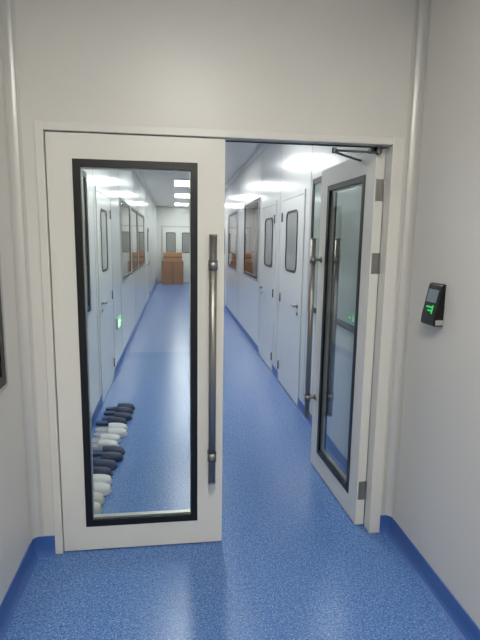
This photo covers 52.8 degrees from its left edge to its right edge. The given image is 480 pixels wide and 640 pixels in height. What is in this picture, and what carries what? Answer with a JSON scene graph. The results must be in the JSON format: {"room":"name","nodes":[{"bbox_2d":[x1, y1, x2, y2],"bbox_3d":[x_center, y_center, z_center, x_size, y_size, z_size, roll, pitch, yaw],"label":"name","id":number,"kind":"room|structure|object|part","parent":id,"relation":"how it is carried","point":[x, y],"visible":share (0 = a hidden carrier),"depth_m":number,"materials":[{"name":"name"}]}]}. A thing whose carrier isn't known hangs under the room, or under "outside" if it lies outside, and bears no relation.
{"room":"cleanroom facility corridor","nodes":[
{"label":"cleanroom facility corridor","id":0,"kind":"room"},
{"bbox_2d":[0,45,156,604],"bbox_3d":[-1.943,-1.251,8.539,0.120,2.930,21.200,0,9,-8],"label":"wall","id":1,"kind":"structure","parent":0,"point":[14,516],"depth_m":2.35,"materials":[{"name":"white paint"}]},
{"bbox_2d":[0,292,5,388],"bbox_3d":[-0.903,-0.169,1.204,0.010,1.170,1.630,0,9,-8],"label":"window","id":2,"kind":"structure","parent":1,"relation":"in","point":[2,355],"depth_m":2.04,"materials":[{"name":"clear glass"}]},
{"bbox_2d":[0,259,7,392],"bbox_3d":[-0.901,-0.169,1.204,0.013,1.200,1.660,0,9,-8],"label":"outer lip","id":3,"kind":"object","parent":1,"relation":"attached to","point":[4,387],"visible":0.69,"depth_m":2.06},
{"bbox_2d":[0,539,38,639],"bbox_3d":[-0.784,1.508,0.458,0.030,0.100,4.200,0,9,-8],"label":"baseboard","id":4,"kind":"structure","parent":1,"relation":"attached to","point":[9,604],"depth_m":2.21,"materials":[{"name":"blue plastic"}]},
{"bbox_2d":[82,170,90,311],"bbox_3d":[-1.201,-0.546,3.443,0.010,1.150,1.310,0,9,-8],"label":"window","id":5,"kind":"structure","parent":1,"relation":"in","point":[83,172],"depth_m":4.03,"materials":[{"name":"clear glass"}]},
{"bbox_3d":[-1.204,-0.546,3.443,0.003,1.070,1.230,0,9,-8],"label":"pane","id":6,"kind":"part","parent":5,"relation":"part of","materials":[{"name":"clear glass"}]},
{"bbox_2d":[82,169,90,313],"bbox_3d":[-1.199,-0.547,3.443,0.013,1.180,1.340,0,9,-8],"label":"outer lip","id":7,"kind":"object","parent":1,"relation":"attached to","point":[82,169],"visible":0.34,"depth_m":4.07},
{"bbox_2d":[95,185,114,399],"bbox_3d":[-1.420,-0.279,5.119,0.010,2.120,0.940,0,9,-8],"label":"frame","id":8,"kind":"object","parent":1,"relation":"attached to","point":[98,189],"visible":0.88,"depth_m":4.71,"materials":[{"name":"white metal"}]},
{"bbox_2d":[97,191,113,401],"bbox_3d":[-1.419,-0.263,5.122,0.006,2.064,0.852,0,9,-8],"label":"leaf","id":9,"kind":"object","parent":1,"relation":"attached to","point":[102,201],"visible":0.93,"depth_m":5.10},
{"bbox_2d":[101,211,108,312],"bbox_3d":[-1.374,-0.608,4.968,0.054,1.012,0.511,0,9,-8],"label":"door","id":10,"kind":"structure","parent":9,"relation":"attached to","point":[103,214],"depth_m":5.00,"materials":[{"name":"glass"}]},
{"bbox_2d":[100,208,107,271],"bbox_3d":[-1.398,-0.820,4.987,0.008,0.630,0.430,0,9,-8],"label":"window gasket","id":11,"kind":"structure","parent":10,"relation":"attached to","point":[101,210],"depth_m":4.83,"materials":[{"name":"black rubber"}]},
{"bbox_2d":[116,315,120,329],"bbox_3d":[-1.554,0.025,6.203,0.024,0.140,0.340,0,9,-8],"label":"exit sign","id":12,"kind":"object","parent":1,"relation":"attached to","point":[118,319],"visible":1,"depth_m":6.07,"materials":[{"name":"plastic"}]},
{"bbox_2d":[91,281,157,432],"bbox_3d":[-2.166,-0.196,10.854,0.030,0.100,16.950,0,9,-8],"label":"baseboard","id":13,"kind":"structure","parent":1,"relation":"attached to","point":[99,407],"depth_m":6.46,"materials":[{"name":"blue plastic"}]},
{"bbox_3d":[-1.214,0.978,3.692,0.030,0.100,2.310,0,9,-8],"label":"skirting","id":14,"kind":"part","parent":13,"relation":"part of","materials":[{"name":"blue plastic"}]},
{"bbox_3d":[-1.935,0.089,9.117,0.030,0.100,6.900,0,9,-8],"label":"skirting","id":15,"kind":"part","parent":13,"relation":"part of","materials":[{"name":"blue plastic"}]},
{"bbox_3d":[-2.885,-1.082,16.260,0.030,0.100,5.900,0,9,-8],"label":"skirting","id":16,"kind":"part","parent":13,"relation":"part of","materials":[{"name":"blue plastic"}]},
{"bbox_2d":[120,198,130,280],"bbox_3d":[-1.706,-1.196,7.251,0.013,1.130,1.330,0,9,-8],"label":"outer lip","id":17,"kind":"object","parent":1,"relation":"attached to","point":[120,198],"visible":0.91,"depth_m":6.63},
{"bbox_2d":[121,200,130,279],"bbox_3d":[-1.707,-1.196,7.250,0.010,1.100,1.300,0,9,-8],"label":"window","id":18,"kind":"structure","parent":1,"relation":"in","point":[122,201],"depth_m":7.28,"materials":[{"name":"clear glass"}]},
{"bbox_3d":[-1.711,-1.196,7.250,0.003,1.020,1.220,0,9,-8],"label":"pane","id":19,"kind":"part","parent":18,"relation":"part of","materials":[{"name":"clear glass"}]},
{"bbox_2d":[130,206,137,273],"bbox_3d":[-1.901,-1.436,8.718,0.013,1.130,1.330,0,9,-8],"label":"outer lip","id":20,"kind":"object","parent":1,"relation":"attached to","point":[130,206],"visible":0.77,"depth_m":8.09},
{"bbox_2d":[131,207,137,272],"bbox_3d":[-1.902,-1.436,8.718,0.010,1.100,1.300,0,9,-8],"label":"window","id":21,"kind":"structure","parent":1,"relation":"in","point":[132,209],"depth_m":8.73,"materials":[{"name":"clear glass"}]},
{"bbox_3d":[-1.906,-1.436,8.718,0.003,1.020,1.220,0,9,-8],"label":"pane","id":22,"kind":"part","parent":21,"relation":"part of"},
{"bbox_2d":[137,211,144,268],"bbox_3d":[-2.132,-1.721,10.455,0.013,1.130,1.880,0,9,-8],"label":"outer lip","id":23,"kind":"object","parent":1,"relation":"attached to","point":[137,211],"visible":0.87,"depth_m":9.59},
{"bbox_2d":[138,212,144,267],"bbox_3d":[-2.133,-1.721,10.455,0.010,1.100,1.850,0,9,-8],"label":"window","id":24,"kind":"structure","parent":1,"relation":"in","point":[139,214],"depth_m":10.49,"materials":[{"name":"clear glass"}]},
{"bbox_3d":[-2.137,-1.721,10.454,0.003,1.020,1.770,0,9,-8],"label":"pane","id":25,"kind":"part","parent":24,"relation":"part of","materials":[{"name":"clear glass"}]},
{"bbox_2d":[135,171,156,206],"bbox_3d":[-2.119,-3.018,10.397,0.040,0.040,16.950,0,9,-8],"label":"trim","id":26,"kind":"structure","parent":1,"relation":"attached to","point":[137,172],"depth_m":11.64,"materials":[{"name":"white metal"}]},
{"bbox_2d":[146,222,148,300],"bbox_3d":[-2.437,-1.517,12.773,0.006,2.064,0.812,0,9,-8],"label":"leaf","id":27,"kind":"object","parent":1,"relation":"attached to","point":[146,222],"visible":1,"depth_m":12.94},
{"bbox_2d":[146,221,148,302],"bbox_3d":[-2.438,-1.533,12.770,0.010,2.120,0.900,0,9,-8],"label":"frame","id":28,"kind":"object","parent":1,"relation":"attached to","point":[146,221],"visible":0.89,"depth_m":12.29,"materials":[{"name":"white metal"}]},
{"bbox_2d":[92,146,312,392],"bbox_3d":[-0.857,-1.231,8.201,1.947,2.830,16.956,0,9,-8],"label":"trim","id":29,"kind":"structure","parent":1,"relation":"attached to","point":[312,146],"depth_m":5.63,"materials":[{"name":"white metal"}]},
{"bbox_2d":[156,206,189,281],"bbox_3d":[-2.305,-2.965,19.094,2.185,2.930,0.100,0,9,-8],"label":"wall","id":30,"kind":"structure","parent":0,"point":[165,216],"depth_m":18.85,"materials":[{"name":"white paint"}]},
{"bbox_2d":[161,226,189,260],"bbox_3d":[-2.412,-2.594,19.074,1.360,2.200,0.030,0,9,-8],"label":"frame","id":31,"kind":"object","parent":30,"relation":"attached to","point":[161,226],"visible":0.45,"depth_m":18.91,"materials":[{"name":"metal"}]},
{"bbox_2d":[163,227,189,281],"bbox_3d":[-2.413,-2.568,19.084,1.230,2.125,0.020,0,9,-8],"label":"leaf","id":32,"kind":"object","parent":30,"relation":"attached to","point":[185,256],"visible":0.39,"depth_m":19.01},
{"bbox_2d":[166,232,175,252],"bbox_3d":[-2.712,-3.035,18.953,0.380,0.800,0.008,0,9,-8],"label":"gasket","id":33,"kind":"object","parent":32,"relation":"attached to","point":[166,232],"visible":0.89,"depth_m":18.94,"materials":[{"name":"grey rubber"}]},
{"bbox_2d":[167,233,174,251],"bbox_3d":[-2.712,-3.035,18.956,0.340,0.760,0.002,0,9,-8],"label":"glass","id":34,"kind":"object","parent":33,"relation":"attached to","point":[170,236],"visible":0.86,"depth_m":18.96,"materials":[{"name":"clear glass"}]},
{"bbox_2d":[139,142,262,206],"bbox_3d":[-0.897,-2.753,8.432,2.185,0.100,21.400,0,9,-8],"label":"ceiling","id":35,"kind":"structure","parent":0,"point":[160,185],"depth_m":9.98,"materials":[{"name":"white paint"}]},
{"bbox_2d":[174,180,188,186],"bbox_3d":[-1.260,-3.130,11.081,0.490,0.012,1.180,0,9,-8],"label":"ceiling light","id":36,"kind":"object","parent":35,"relation":"in","point":[184,183],"depth_m":11.06,"materials":[{"name":"white plastic"}]},
{"bbox_2d":[175,193,188,197],"bbox_3d":[-1.663,-3.628,14.114,0.490,0.012,1.180,0,9,-8],"label":"ceiling light","id":37,"kind":"object","parent":35,"relation":"in","point":[176,195],"depth_m":14.03,"materials":[{"name":"white plastic"}]},
{"bbox_2d":[175,203,188,205],"bbox_3d":[-2.106,-4.173,17.441,0.490,0.012,1.180,0,9,-8],"label":"ceiling light","id":38,"kind":"object","parent":35,"relation":"in","point":[176,204],"depth_m":17.46,"materials":[{"name":"white plastic"}]},
{"bbox_2d":[15,0,415,535],"bbox_3d":[-0.090,-0.235,2.436,1.945,2.930,0.050,0,9,-8],"label":"wall","id":39,"kind":"structure","parent":0,"point":[343,67],"depth_m":2.26,"materials":[{"name":"white paint"}]},
{"bbox_2d":[0,0,43,542],"bbox_3d":[-1.027,-0.271,2.259,0.023,2.830,0.076,8,12,37],"label":"trim","id":40,"kind":"structure","parent":39,"relation":"attached to","point":[8,33],"depth_m":2.26,"materials":[{"name":"white metal"}]},
{"bbox_2d":[34,535,55,556],"bbox_3d":[-1.016,1.174,2.503,0.110,0.100,0.030,0,9,-8],"label":"baseboard","id":41,"kind":"structure","parent":39,"relation":"attached to","point":[44,545],"depth_m":2.51,"materials":[{"name":"blue plastic"}]},
{"bbox_2d":[45,131,224,550],"bbox_3d":[-0.493,0.177,2.404,0.826,2.098,0.134,0,9,-8],"label":"door","id":42,"kind":"structure","parent":39,"relation":"in","point":[61,147],"depth_m":2.39,"materials":[{"name":"paint"}]},
{"bbox_2d":[72,158,197,526],"bbox_3d":[-0.504,0.165,2.422,0.579,1.852,0.013,0,9,-8],"label":"window frame","id":43,"kind":"structure","parent":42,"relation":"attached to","point":[76,163],"depth_m":2.39,"materials":[{"name":"black metal"}]},
{"bbox_2d":[80,167,190,518],"bbox_3d":[-0.506,0.162,2.443,0.539,1.852,0.026,0,9,-8],"label":"bar","id":44,"kind":"object","parent":42,"relation":"attached to","point":[183,511],"visible":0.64,"depth_m":2.44,"materials":[{"name":"metal"}]},
{"bbox_3d":[-0.140,0.216,2.432,0.045,1.272,0.084,0,9,-8],"label":"pull handle","id":45,"kind":"part","parent":42,"relation":"part of","materials":[{"name":"silver metal"}]},
{"bbox_2d":[34,121,404,553],"bbox_3d":[-0.073,0.150,2.501,1.772,2.150,0.074,0,9,-8],"label":"door frame","id":46,"kind":"structure","parent":39,"relation":"attached to","point":[394,159],"depth_m":2.43,"materials":[{"name":"white metal"}]},
{"bbox_2d":[225,140,387,148],"bbox_3d":[-0.089,0.164,2.531,1.671,2.112,0.013,0,9,-8],"label":"seal","id":47,"kind":"object","parent":39,"relation":"attached to","point":[225,140],"visible":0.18,"depth_m":2.41,"materials":[{"name":"black rubber"}]},
{"bbox_2d":[304,146,385,524],"bbox_3d":[0.561,0.090,3.020,0.381,2.104,0.859,-1,9,-10],"label":"door","id":48,"kind":"structure","parent":39,"relation":"in","point":[371,163],"depth_m":2.77,"materials":[{"name":"paint"}]},
{"bbox_3d":[0.510,0.071,3.388,0.084,1.272,0.045,-1,9,-10],"label":"pull handle","id":49,"kind":"part","parent":48,"relation":"part of","materials":[{"name":"silver metal"}]},
{"bbox_3d":[0.642,0.069,3.411,0.084,1.272,0.045,-1,9,-10],"label":"pull handle","id":50,"kind":"part","parent":48,"relation":"part of","materials":[{"name":"silver metal"}]},
{"bbox_2d":[324,192,346,475],"bbox_3d":[0.661,0.082,3.045,0.014,1.852,0.579,-1,9,-10],"label":"glazing gasket","id":51,"kind":"object","parent":48,"relation":"attached to","point":[336,192],"visible":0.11,"depth_m":3.28,"materials":[{"name":"grey rubber"}]},
{"bbox_2d":[316,174,365,492],"bbox_3d":[0.619,0.082,3.037,0.014,1.852,0.579,-1,9,-10],"label":"glazing gasket","id":52,"kind":"object","parent":48,"relation":"attached to","point":[361,179],"visible":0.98,"depth_m":3.02,"materials":[{"name":"black rubber"}]},
{"bbox_2d":[320,183,361,481],"bbox_3d":[0.640,0.082,3.041,0.026,1.852,0.539,-1,9,-10],"label":"bar","id":53,"kind":"object","parent":48,"relation":"attached to","point":[332,209],"visible":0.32,"depth_m":3.26,"materials":[{"name":"metal"}]},
{"bbox_3d":[0.577,-0.877,2.546,0.274,0.042,0.241,-1,9,-10],"label":"closer arm","id":54,"kind":"part","parent":48,"relation":"part of","materials":[{"name":"metal"}]},
{"bbox_3d":[0.721,0.154,2.645,0.056,1.790,0.018,-1,9,-10],"label":"hinges","id":55,"kind":"part","parent":48,"relation":"part of","materials":[{"name":"silver metal"}]},
{"bbox_2d":[379,515,389,533],"bbox_3d":[0.828,1.162,2.746,0.061,0.100,0.030,0,9,-8],"label":"baseboard","id":56,"kind":"structure","parent":39,"relation":"attached to","point":[384,519],"depth_m":2.75,"materials":[{"name":"blue plastic"}]},
{"bbox_2d":[3,282,461,639],"bbox_3d":[-0.942,0.238,8.916,2.185,0.100,21.400,0,9,-8],"label":"floor","id":57,"kind":"structure","parent":0,"point":[289,562],"depth_m":2.57,"materials":[{"name":"blue plastic"}]},
{"bbox_2d":[94,492,104,513],"bbox_3d":[-0.973,1.117,2.952,0.276,0.066,0.210,0,9,-8],"label":"slippers","id":58,"kind":"object","parent":57,"relation":"on","point":[99,499],"visible":0.27,"depth_m":2.98,"materials":[{"name":"white fabric"}]},
{"bbox_2d":[93,474,112,495],"bbox_3d":[-0.982,1.079,3.183,0.287,0.066,0.214,0,9,-8],"label":"slippers","id":59,"kind":"object","parent":57,"relation":"on","point":[102,483],"visible":0.57,"depth_m":3.14,"materials":[{"name":"white fabric"}]},
{"bbox_2d":[93,459,116,476],"bbox_3d":[-1.021,1.044,3.401,0.294,0.066,0.212,0,9,-8],"label":"slippers","id":60,"kind":"object","parent":57,"relation":"on","point":[100,466],"visible":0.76,"depth_m":3.42,"materials":[{"name":"fabric"}]},
{"bbox_2d":[92,434,120,449],"bbox_3d":[-1.097,0.968,3.861,0.276,0.066,0.217,0,9,-8],"label":"slippers","id":61,"kind":"object","parent":57,"relation":"on","point":[105,439],"visible":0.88,"depth_m":3.82,"materials":[{"name":"white fabric"}]},
{"bbox_2d":[92,446,124,463],"bbox_3d":[-1.015,1.005,3.637,0.276,0.066,0.207,0,9,-8],"label":"slippers","id":62,"kind":"object","parent":57,"relation":"on","point":[114,453],"visible":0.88,"depth_m":3.60,"materials":[{"name":"fabric"}]},
{"bbox_2d":[94,423,127,437],"bbox_3d":[-1.094,0.929,4.104,0.285,0.066,0.210,0,9,-8],"label":"slippers","id":63,"kind":"object","parent":57,"relation":"on","point":[120,429],"visible":0.94,"depth_m":4.06,"materials":[{"name":"white fabric"}]},
{"bbox_2d":[96,412,131,425],"bbox_3d":[-1.134,0.887,4.354,0.312,0.066,0.214,0,9,-8],"label":"slippers","id":64,"kind":"object","parent":57,"relation":"on","point":[119,417],"visible":0.97,"depth_m":4.30,"materials":[{"name":"fabric"}]},
{"bbox_2d":[103,403,134,415],"bbox_3d":[-1.151,0.845,4.614,0.282,0.066,0.210,0,9,-8],"label":"slippers","id":65,"kind":"object","parent":57,"relation":"on","point":[122,407],"visible":0.98,"depth_m":4.55,"materials":[{"name":"fabric"}]},
{"bbox_2d":[161,251,183,284],"bbox_3d":[-2.550,-1.998,18.350,0.890,1.251,0.602,0,9,-8],"label":"cardboard box","id":66,"kind":"object","parent":57,"relation":"on","point":[172,263],"visible":1,"depth_m":18.07,"materials":[{"name":"brown cardboard"}]},
{"bbox_2d":[225,0,479,628],"bbox_3d":[0.104,-1.264,8.809,0.120,2.930,21.200,0,9,-8],"label":"wall","id":67,"kind":"structure","parent":0,"point":[437,505],"depth_m":2.24,"materials":[{"name":"white paint"}]},
{"bbox_2d":[224,223,225,306],"bbox_3d":[-0.404,-1.385,12.145,0.006,2.064,0.812,0,9,-8],"label":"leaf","id":68,"kind":"object","parent":67,"relation":"attached to","point":[225,223],"visible":0.43,"depth_m":11.97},
{"bbox_2d":[225,221,225,304],"bbox_3d":[-0.402,-1.401,12.143,0.010,2.120,0.900,0,9,-8],"label":"frame","id":69,"kind":"object","parent":67,"relation":"attached to","point":[225,221],"visible":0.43,"depth_m":11.77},
{"bbox_2d":[228,211,236,268],"bbox_3d":[-0.161,-1.692,10.303,0.010,1.150,1.570,0,9,-8],"label":"window","id":70,"kind":"structure","parent":67,"relation":"in","point":[229,265],"depth_m":10.30,"materials":[{"name":"clear glass"}]},
{"bbox_3d":[-0.158,-1.692,10.303,0.003,1.070,1.490,0,9,-8],"label":"pane","id":71,"kind":"part","parent":70,"relation":"part of","materials":[{"name":"clear glass"}]},
{"bbox_2d":[228,210,237,270],"bbox_3d":[-0.163,-1.692,10.303,0.013,1.180,1.600,0,9,-8],"label":"outer lip","id":72,"kind":"object","parent":67,"relation":"attached to","point":[236,210],"visible":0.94,"depth_m":9.58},
{"bbox_2d":[225,143,267,188],"bbox_3d":[-0.230,-3.030,10.646,0.040,0.040,16.950,0,9,-8],"label":"trim","id":73,"kind":"structure","parent":67,"relation":"attached to","point":[263,145],"depth_m":7.96,"materials":[{"name":"white metal"}]},
{"bbox_2d":[244,198,258,278],"bbox_3d":[0.173,-1.296,7.791,0.010,1.180,1.480,0,9,-8],"label":"window","id":74,"kind":"structure","parent":67,"relation":"in","point":[256,200],"depth_m":7.73,"materials":[{"name":"clear glass"}]},
{"bbox_3d":[0.176,-1.296,7.791,0.003,1.100,1.400,0,9,-8],"label":"pane","id":75,"kind":"part","parent":74,"relation":"part of","materials":[{"name":"clear glass"}]},
{"bbox_2d":[243,197,259,280],"bbox_3d":[0.171,-1.296,7.790,0.013,1.210,1.510,0,9,-8],"label":"outer lip","id":76,"kind":"object","parent":67,"relation":"attached to","point":[258,197],"visible":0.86,"depth_m":7.11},
{"bbox_2d":[259,205,274,369],"bbox_3d":[0.355,-0.450,6.441,0.006,2.064,0.912,0,9,-8],"label":"leaf","id":77,"kind":"object","parent":67,"relation":"attached to","point":[267,273],"visible":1,"depth_m":6.45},
{"bbox_2d":[258,219,271,293],"bbox_3d":[0.332,-0.813,6.394,0.054,1.012,0.701,0,9,-8],"label":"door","id":78,"kind":"structure","parent":77,"relation":"attached to","point":[268,229],"depth_m":6.27,"materials":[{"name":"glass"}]},
{"bbox_2d":[264,217,272,266],"bbox_3d":[0.368,-1.005,6.265,0.008,0.620,0.530,0,9,-8],"label":"window gasket","id":79,"kind":"structure","parent":78,"relation":"attached to","point":[271,217],"depth_m":6.11,"materials":[{"name":"black rubber"}]},
{"bbox_2d":[258,200,276,370],"bbox_3d":[0.356,-0.466,6.438,0.010,2.120,1.000,0,9,-8],"label":"frame","id":80,"kind":"object","parent":67,"relation":"attached to","point":[273,202],"visible":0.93,"depth_m":6.02,"materials":[{"name":"white metal"}]},
{"bbox_2d":[277,213,282,368],"bbox_3d":[0.461,-0.313,5.568,0.016,1.800,0.016,0,9,-8],"label":"hinges","id":81,"kind":"object","parent":67,"relation":"attached to","point":[282,213],"visible":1,"depth_m":5.57,"materials":[{"name":"metal"}]},
{"bbox_2d":[278,194,303,403],"bbox_3d":[0.529,-0.235,5.130,0.006,2.064,0.872,0,9,-8],"label":"leaf","id":82,"kind":"object","parent":67,"relation":"attached to","point":[290,282],"visible":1,"depth_m":5.10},
{"bbox_2d":[286,212,297,315],"bbox_3d":[0.518,-0.594,4.997,0.054,1.032,0.591,0,9,-8],"label":"window","id":83,"kind":"structure","parent":82,"relation":"attached to","point":[292,217],"depth_m":5.02,"materials":[{"name":"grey glass"}]},
{"bbox_2d":[285,209,297,272],"bbox_3d":[0.532,-0.818,5.029,0.008,0.630,0.490,0,9,-8],"label":"window gasket","id":84,"kind":"structure","parent":83,"relation":"attached to","point":[295,210],"depth_m":4.90,"materials":[{"name":"black rubber"}]},
{"bbox_3d":[0.540,-0.110,4.852,0.054,0.123,0.146,0,9,-8],"label":"lever handle","id":85,"kind":"part","parent":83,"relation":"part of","materials":[{"name":"metal"}]},
{"bbox_2d":[278,189,305,405],"bbox_3d":[0.531,-0.251,5.127,0.010,2.120,0.960,0,9,-8],"label":"frame","id":86,"kind":"object","parent":67,"relation":"attached to","point":[303,191],"visible":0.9,"depth_m":4.72,"materials":[{"name":"white metal"}]},
{"bbox_2d":[224,305,365,503],"bbox_3d":[-0.268,-0.208,11.104,0.030,0.100,16.950,0,9,-8],"label":"baseboard","id":87,"kind":"structure","parent":67,"relation":"attached to","point":[332,449],"depth_m":4.49,"materials":[{"name":"blue plastic"}]},
{"bbox_3d":[-0.051,0.059,9.475,0.030,0.100,4.880,0,9,-8],"label":"skirting","id":88,"kind":"part","parent":87,"relation":"part of","materials":[{"name":"blue plastic"}]},
{"bbox_3d":[0.420,0.640,5.933,0.030,0.100,0.360,0,9,-8],"label":"skirting","id":89,"kind":"part","parent":87,"relation":"part of","materials":[{"name":"blue plastic"}]},
{"bbox_3d":[0.702,0.987,3.815,0.030,0.100,2.050,0,9,-8],"label":"skirting","id":90,"kind":"part","parent":87,"relation":"part of","materials":[{"name":"blue plastic"}]},
{"bbox_2d":[307,174,353,335],"bbox_3d":[0.726,-0.547,3.623,0.013,1.180,1.450,0,9,-8],"label":"outer lip","id":91,"kind":"object","parent":67,"relation":"attached to","point":[315,177],"visible":0.27,"depth_m":4.26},
{"bbox_2d":[309,176,361,332],"bbox_3d":[0.727,-0.547,3.623,0.010,1.150,1.420,0,9,-8],"label":"window","id":92,"kind":"structure","parent":67,"relation":"in","point":[340,323],"depth_m":3.45,"materials":[{"name":"clear glass"}]},
{"bbox_3d":[0.731,-0.547,3.623,0.003,1.070,1.340,0,9,-8],"label":"pane","id":93,"kind":"part","parent":92,"relation":"part of","materials":[{"name":"clear glass"}]},
{"bbox_2d":[381,0,430,518],"bbox_3d":[0.860,-0.283,2.508,0.076,2.830,0.023,8,12,37],"label":"trim","id":94,"kind":"structure","parent":67,"relation":"attached to","point":[422,7],"depth_m":2.50,"materials":[{"name":"white metal"}]},
{"bbox_2d":[387,516,479,639],"bbox_3d":[1.115,1.496,0.708,0.030,0.100,4.200,0,9,-8],"label":"baseboard","id":95,"kind":"structure","parent":67,"relation":"attached to","point":[466,628],"depth_m":2.26,"materials":[{"name":"blue plastic"}]},
{"bbox_2d":[421,282,445,328],"bbox_3d":[0.893,-0.070,2.236,0.050,0.200,0.122,0,9,-8],"label":"terminal","id":96,"kind":"object","parent":67,"relation":"attached to","point":[433,309],"visible":1,"depth_m":2.20,"materials":[{"name":"black plastic"}]},
{"bbox_3d":[-2.097,-3.039,19.034,0.380,0.800,0.008,0,9,-8],"label":"gasket","id":97,"kind":"object","parent":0,"visible":0},
{"bbox_2d":[183,233,189,251],"bbox_3d":[-2.097,-3.039,19.037,0.340,0.760,0.002,0,9,-8],"label":"glass","id":98,"kind":"object","parent":97,"relation":"attached to","point":[186,236],"visible":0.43,"depth_m":19.03,"materials":[{"name":"clear glass"}]}
]}

